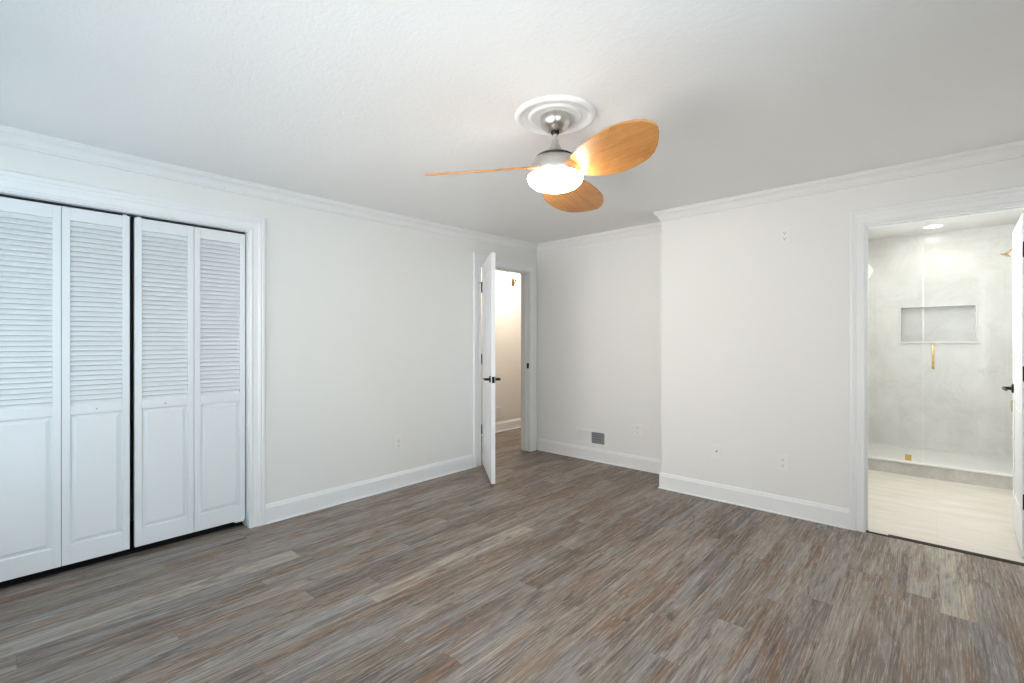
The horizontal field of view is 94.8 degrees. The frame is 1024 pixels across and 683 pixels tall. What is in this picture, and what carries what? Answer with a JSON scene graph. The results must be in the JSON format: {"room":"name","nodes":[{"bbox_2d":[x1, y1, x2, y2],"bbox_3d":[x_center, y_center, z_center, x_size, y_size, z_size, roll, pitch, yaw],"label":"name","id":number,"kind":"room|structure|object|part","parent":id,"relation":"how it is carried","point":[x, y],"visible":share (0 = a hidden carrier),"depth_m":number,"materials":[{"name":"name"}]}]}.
{"room":"empty bedroom","nodes":[
{"label":"empty bedroom","id":0,"kind":"room"},
{"bbox_2d":[61,206,133,520],"bbox_3d":[-2.534,-0.046,3.038,0.680,2.620,1.750,0,0,42],"label":"wall","id":1,"kind":"structure","parent":0,"point":[131,218],"depth_m":3.31,"materials":[{"name":"paint"}]},
{"bbox_2d":[0,144,536,503],"bbox_3d":[-1.058,-0.046,4.903,1.206,2.620,6.940,0,0,42],"label":"wall","id":2,"kind":"structure","parent":0,"point":[369,324],"depth_m":3.80,"materials":[{"name":"paint"}]},
{"bbox_2d":[0,194,244,233],"bbox_3d":[-2.229,-0.741,2.776,0.024,0.006,1.192,0,0,42],"label":"closet track","id":3,"kind":"object","parent":2,"relation":"attached to","point":[4,195],"visible":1,"depth_m":2.69,"materials":[{"name":"grey metal"}]},
{"bbox_2d":[0,197,129,581],"bbox_3d":[-2.437,0.237,2.546,0.029,1.950,0.579,0,0,42],"label":"bifold door","id":4,"kind":"structure","parent":3,"relation":"hanging from","point":[65,271],"depth_m":2.53,"materials":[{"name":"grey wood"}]},
{"bbox_3d":[-2.533,0.753,2.437,0.018,0.707,0.220,0,0,42],"label":"raised panel","id":5,"kind":"part","parent":4,"relation":"part of","materials":[{"name":"white wood"}]},
{"bbox_3d":[-2.534,0.241,2.438,0.028,1.942,0.288,0,0,42],"label":"door","id":6,"kind":"part","parent":4,"relation":"part of","materials":[{"name":"white wood"}]},
{"bbox_3d":[-2.340,0.241,2.655,0.028,1.942,0.288,0,0,42],"label":"door","id":7,"kind":"part","parent":4,"relation":"part of","materials":[{"name":"white wood"}]},
{"bbox_3d":[-2.340,0.753,2.654,0.018,0.707,0.220,0,0,42],"label":"raised panel","id":8,"kind":"part","parent":4,"relation":"part of","materials":[{"name":"white wood"}]},
{"bbox_2d":[134,217,244,546],"bbox_3d":[-2.030,0.242,3.001,0.029,1.960,0.597,0,0,42],"label":"bifold door","id":9,"kind":"structure","parent":3,"relation":"hanging from","point":[189,281],"depth_m":2.97,"materials":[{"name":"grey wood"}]},
{"bbox_3d":[-2.130,0.241,2.890,0.028,1.942,0.298,0,0,42],"label":"door","id":10,"kind":"part","parent":9,"relation":"part of","materials":[{"name":"white wood"}]},
{"bbox_3d":[-2.129,0.753,2.889,0.018,0.707,0.230,0,0,42],"label":"raised panel","id":11,"kind":"part","parent":9,"relation":"part of","materials":[{"name":"white wood"}]},
{"bbox_3d":[-1.930,0.241,3.113,0.028,1.942,0.298,0,0,42],"label":"door","id":12,"kind":"part","parent":9,"relation":"part of","materials":[{"name":"white wood"}]},
{"bbox_3d":[-1.929,0.753,3.113,0.018,0.707,0.230,0,0,42],"label":"raised panel","id":13,"kind":"part","parent":9,"relation":"part of","materials":[{"name":"white wood"}]},
{"bbox_2d":[0,169,264,527],"bbox_3d":[-2.223,0.205,2.771,0.139,2.118,1.414,0,0,42],"label":"trim","id":14,"kind":"structure","parent":2,"relation":"attached to","point":[13,183],"depth_m":3.19,"materials":[{"name":"white wood"}]},
{"bbox_2d":[265,454,473,524],"bbox_3d":[-1.045,1.197,3.997,0.022,0.134,1.983,0,0,42],"label":"baseboard","id":15,"kind":"structure","parent":2,"relation":"attached to","point":[277,511],"depth_m":3.79,"materials":[{"name":"white wood"}]},
{"bbox_2d":[395,436,401,449],"bbox_3d":[-0.984,0.879,4.075,0.009,0.116,0.072,0,0,42],"label":"wall outlet","id":16,"kind":"object","parent":2,"relation":"attached to","point":[398,440],"visible":1,"depth_m":4.07,"materials":[{"name":"white plastic"}]},
{"bbox_2d":[479,252,500,483],"bbox_3d":[-0.230,0.231,4.487,0.152,2.014,0.818,0,0,-10],"label":"door","id":17,"kind":"structure","parent":2,"relation":"in","point":[489,378],"depth_m":4.29,"materials":[{"name":"white wood"}]},
{"bbox_3d":[-0.225,-0.214,4.458,0.031,0.864,0.515,0,0,-10],"label":"panel","id":18,"kind":"part","parent":17,"relation":"part of","materials":[{"name":"white wood"}]},
{"bbox_3d":[-0.225,0.698,4.458,0.031,0.640,0.515,0,0,-10],"label":"panel","id":19,"kind":"part","parent":17,"relation":"part of","materials":[{"name":"white wood"}]},
{"bbox_2d":[495,406,501,418],"bbox_3d":[-0.232,0.992,6.545,0.009,0.160,0.260,0,0,42],"label":"air vent","id":20,"kind":"object","parent":2,"relation":"in","point":[496,408],"visible":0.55,"depth_m":6.59,"materials":[{"name":"white plastic"}]},
{"bbox_2d":[481,418,520,435],"bbox_3d":[-0.543,1.197,6.187,0.022,0.134,4.100,0,0,42],"label":"baseboard","id":21,"kind":"structure","parent":2,"relation":"attached to","point":[515,423],"depth_m":6.72,"materials":[{"name":"white wood"}]},
{"bbox_2d":[473,252,535,466],"bbox_3d":[-0.104,0.184,5.155,0.158,2.160,0.997,0,0,42],"label":"trim","id":22,"kind":"structure","parent":2,"relation":"attached to","point":[527,271],"depth_m":5.41,"materials":[{"name":"white wood"}]},
{"bbox_2d":[511,273,518,285],"bbox_3d":[0.051,-0.889,6.782,0.116,0.167,0.112,0,0,42],"label":"wall sconce","id":23,"kind":"object","parent":2,"relation":"attached to","point":[515,275],"visible":0.98,"depth_m":6.76,"materials":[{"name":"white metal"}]},
{"bbox_3d":[0.053,-0.939,6.780,0.112,0.069,0.112,0,0,42],"label":"lamp shade","id":24,"kind":"part","parent":23,"relation":"part of","materials":[{"name":"white glass"}]},
{"bbox_2d":[0,0,1023,243],"bbox_3d":[0.209,-1.158,2.431,3.980,0.194,4.943,0,0,42],"label":"ceiling","id":25,"kind":"structure","parent":0,"point":[353,102],"depth_m":1.99,"materials":[{"name":"white paint"}]},
{"bbox_2d":[515,95,595,135],"bbox_3d":[0.205,-1.066,2.238,0.384,0.023,0.384,0,0,42],"label":"ceiling medallion","id":26,"kind":"object","parent":25,"relation":"attached to","point":[582,112],"visible":0.88,"depth_m":2.18,"materials":[{"name":"white paint"}]},
{"bbox_2d":[424,110,658,211],"bbox_3d":[0.309,-0.892,2.259,1.056,0.346,1.042,0,0,42],"label":"ceiling fan","id":27,"kind":"object","parent":26,"relation":"hanging from","point":[556,172],"visible":1,"depth_m":2.12,"materials":[{"name":"wood"},{"name":"brushed nickel"},{"name":"frosted glass"}]},
{"bbox_3d":[-0.140,-0.791,2.186,0.549,0.009,0.249,-4,20,0],"label":"blade","id":28,"kind":"part","parent":27,"relation":"part of","materials":[{"name":"brown wood"}]},
{"bbox_3d":[0.205,-0.751,2.238,0.263,0.064,0.263,0,0,42],"label":"lamp shade","id":29,"kind":"part","parent":27,"relation":"part of","materials":[{"name":"white glass"}]},
{"bbox_3d":[0.332,-0.791,2.563,0.249,0.009,0.549,-23,-15,27],"label":"blade","id":30,"kind":"part","parent":27,"relation":"part of","materials":[{"name":"brown wood"}]},
{"bbox_3d":[0.423,-0.791,1.965,0.249,0.009,0.549,23,-8,-29],"label":"blade","id":31,"kind":"part","parent":27,"relation":"part of","materials":[{"name":"brown wood"}]},
{"bbox_2d":[0,428,1023,682],"bbox_3d":[0.725,1.312,3.671,5.266,0.104,7.480,0,0,42],"label":"floor","id":32,"kind":"structure","parent":0,"point":[561,568],"depth_m":2.36,"materials":[{"name":"grey wood"}]},
{"bbox_2d":[868,454,1012,489],"bbox_3d":[3.925,1.199,4.365,1.180,0.130,0.134,0,0,42],"label":"shower curb","id":33,"kind":"object","parent":32,"relation":"on","point":[940,471],"visible":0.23,"depth_m":4.29,"materials":[{"name":"grey stone"}]},
{"bbox_2d":[905,454,910,460],"bbox_3d":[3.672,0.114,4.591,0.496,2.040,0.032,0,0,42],"label":"hinge","id":34,"kind":"object","parent":33,"relation":"on","point":[907,457],"visible":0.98,"depth_m":4.48,"materials":[{"name":"gold metal"}]},
{"bbox_2d":[868,442,1012,471],"bbox_3d":[4.270,1.214,4.752,1.180,0.100,0.903,0,0,42],"label":"shower pan","id":35,"kind":"object","parent":32,"relation":"on","point":[998,463],"visible":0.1,"depth_m":4.83,"materials":[{"name":"white ceramic"}]},
{"bbox_2d":[866,530,1023,565],"bbox_3d":[2.643,1.265,2.891,0.753,0.010,0.047,0,0,42],"label":"threshold strip","id":36,"kind":"object","parent":32,"relation":"on","point":[868,531],"visible":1,"depth_m":2.87,"materials":[{"name":"black"}]},
{"bbox_2d":[537,232,660,459],"bbox_3d":[1.014,-0.046,4.946,1.826,2.620,0.120,0,0,42],"label":"wall","id":37,"kind":"structure","parent":0,"point":[599,303],"depth_m":4.92,"materials":[{"name":"paint"}]},
{"bbox_2d":[576,428,605,446],"bbox_3d":[0.840,1.019,5.014,0.366,0.154,0.010,0,0,42],"label":"air vent","id":38,"kind":"object","parent":37,"relation":"in","point":[586,436],"visible":1,"depth_m":5.01,"materials":[{"name":"white plastic"}]},
{"bbox_2d":[634,424,640,435],"bbox_3d":[1.243,0.875,4.655,0.072,0.116,0.009,0,0,42],"label":"wall outlet","id":39,"kind":"object","parent":37,"relation":"attached to","point":[637,427],"visible":1,"depth_m":4.65,"materials":[{"name":"white plastic"}]},
{"bbox_2d":[661,157,1023,508],"bbox_3d":[2.349,-0.046,3.394,2.474,2.620,0.413,0,0,42],"label":"wall","id":40,"kind":"structure","parent":0,"point":[755,327],"depth_m":3.52,"materials":[{"name":"paint"}]},
{"bbox_2d":[0,125,1023,251],"bbox_3d":[0.209,-1.057,2.431,3.980,0.156,4.703,0,0,42],"label":"trim","id":41,"kind":"structure","parent":40,"relation":"attached to","point":[9,136],"depth_m":3.15,"materials":[{"name":"paint"}]},
{"bbox_2d":[537,438,848,529],"bbox_3d":[1.287,1.197,4.330,3.011,0.134,0.435,0,0,42],"label":"baseboard","id":42,"kind":"structure","parent":40,"relation":"attached to","point":[816,512],"depth_m":3.76,"materials":[{"name":"white wood"}]},
{"bbox_2d":[712,445,721,460],"bbox_3d":[1.630,0.886,3.751,0.072,0.116,0.015,0,0,42],"label":"jack plate","id":43,"kind":"object","parent":40,"relation":"attached to","point":[716,450],"visible":1,"depth_m":3.75,"materials":[{"name":"white plastic"}]},
{"bbox_2d":[777,454,788,470],"bbox_3d":[1.980,0.886,3.442,0.072,0.116,0.009,0,0,42],"label":"wall outlet","id":44,"kind":"object","parent":40,"relation":"attached to","point":[782,460],"visible":1,"depth_m":3.44,"materials":[{"name":"white plastic"}]},
{"bbox_2d":[779,227,790,243],"bbox_3d":[1.989,-0.770,3.434,0.072,0.116,0.009,0,0,42],"label":"wall outlet","id":45,"kind":"object","parent":40,"relation":"attached to","point":[784,233],"visible":1,"depth_m":3.43,"materials":[{"name":"white plastic"}]},
{"bbox_2d":[849,185,1023,531],"bbox_3d":[2.659,0.194,2.909,0.929,2.140,0.139,0,0,42],"label":"trim","id":46,"kind":"structure","parent":40,"relation":"attached to","point":[1010,198],"depth_m":3.13,"materials":[{"name":"white wood"}]},
{"bbox_2d":[1002,213,1023,556],"bbox_3d":[3.223,0.252,2.981,0.152,2.000,0.716,0,0,44],"label":"door","id":47,"kind":"structure","parent":40,"relation":"in","point":[1017,388],"depth_m":2.95,"materials":[{"name":"white wood"}]},
{"bbox_3d":[3.384,0.319,3.215,0.054,0.062,0.062,0,0,44],"label":"lever handle","id":48,"kind":"part","parent":47,"relation":"part of","materials":[{"name":"black metal"}]},
{"bbox_3d":[3.223,-0.193,2.982,0.031,0.850,0.470,0,0,44],"label":"panel","id":49,"kind":"part","parent":47,"relation":"part of","materials":[{"name":"white wood"}]},
{"bbox_3d":[3.223,0.712,2.982,0.031,0.640,0.470,0,0,44],"label":"panel","id":50,"kind":"part","parent":47,"relation":"part of","materials":[{"name":"white wood"}]},
{"bbox_2d":[868,224,1014,457],"bbox_3d":[4.628,0.044,5.152,1.180,2.440,0.170,0,0,42],"label":"wall","id":51,"kind":"structure","parent":0,"point":[961,404],"depth_m":5.06,"materials":[{"name":"tile"}]},
{"bbox_2d":[898,304,979,342],"bbox_3d":[4.609,-0.184,5.107,0.655,0.408,0.122,0,0,42],"label":"niche","id":52,"kind":"object","parent":51,"relation":"attached to","point":[963,304],"visible":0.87,"depth_m":5.01,"materials":[{"name":"white tile"}]},
{"bbox_2d":[868,209,1023,239],"bbox_3d":[3.701,-1.226,4.115,1.420,0.100,3.050,0,0,42],"label":"ceiling","id":53,"kind":"structure","parent":0,"point":[1008,217],"depth_m":4.78,"materials":[{"name":"paint"}]},
{"bbox_2d":[921,224,944,228],"bbox_3d":[4.293,-1.173,4.801,0.184,0.006,0.184,0,0,42],"label":"recessed light","id":54,"kind":"object","parent":53,"relation":"in","point":[933,225],"visible":1,"depth_m":4.80,"materials":[{"name":"white plastic"}]},
{"bbox_3d":[4.152,0.044,3.645,0.120,2.440,2.950,0,0,42],"label":"wall","id":55,"kind":"structure","parent":0,"visible":0},
{"bbox_2d":[931,344,934,368],"bbox_3d":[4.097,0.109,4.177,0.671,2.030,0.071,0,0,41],"label":"door handle","id":56,"kind":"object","parent":55,"relation":"attached to","point":[932,345],"depth_m":4.33,"materials":[{"name":"gold metal"}]},
{"bbox_2d":[1000,249,1012,256],"bbox_3d":[4.598,-0.820,4.340,0.143,0.087,0.080,0,0,42],"label":"shower","id":57,"kind":"object","parent":55,"relation":"attached to","point":[1006,254],"visible":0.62,"depth_m":4.34,"materials":[{"name":"gold metal"}]}
]}

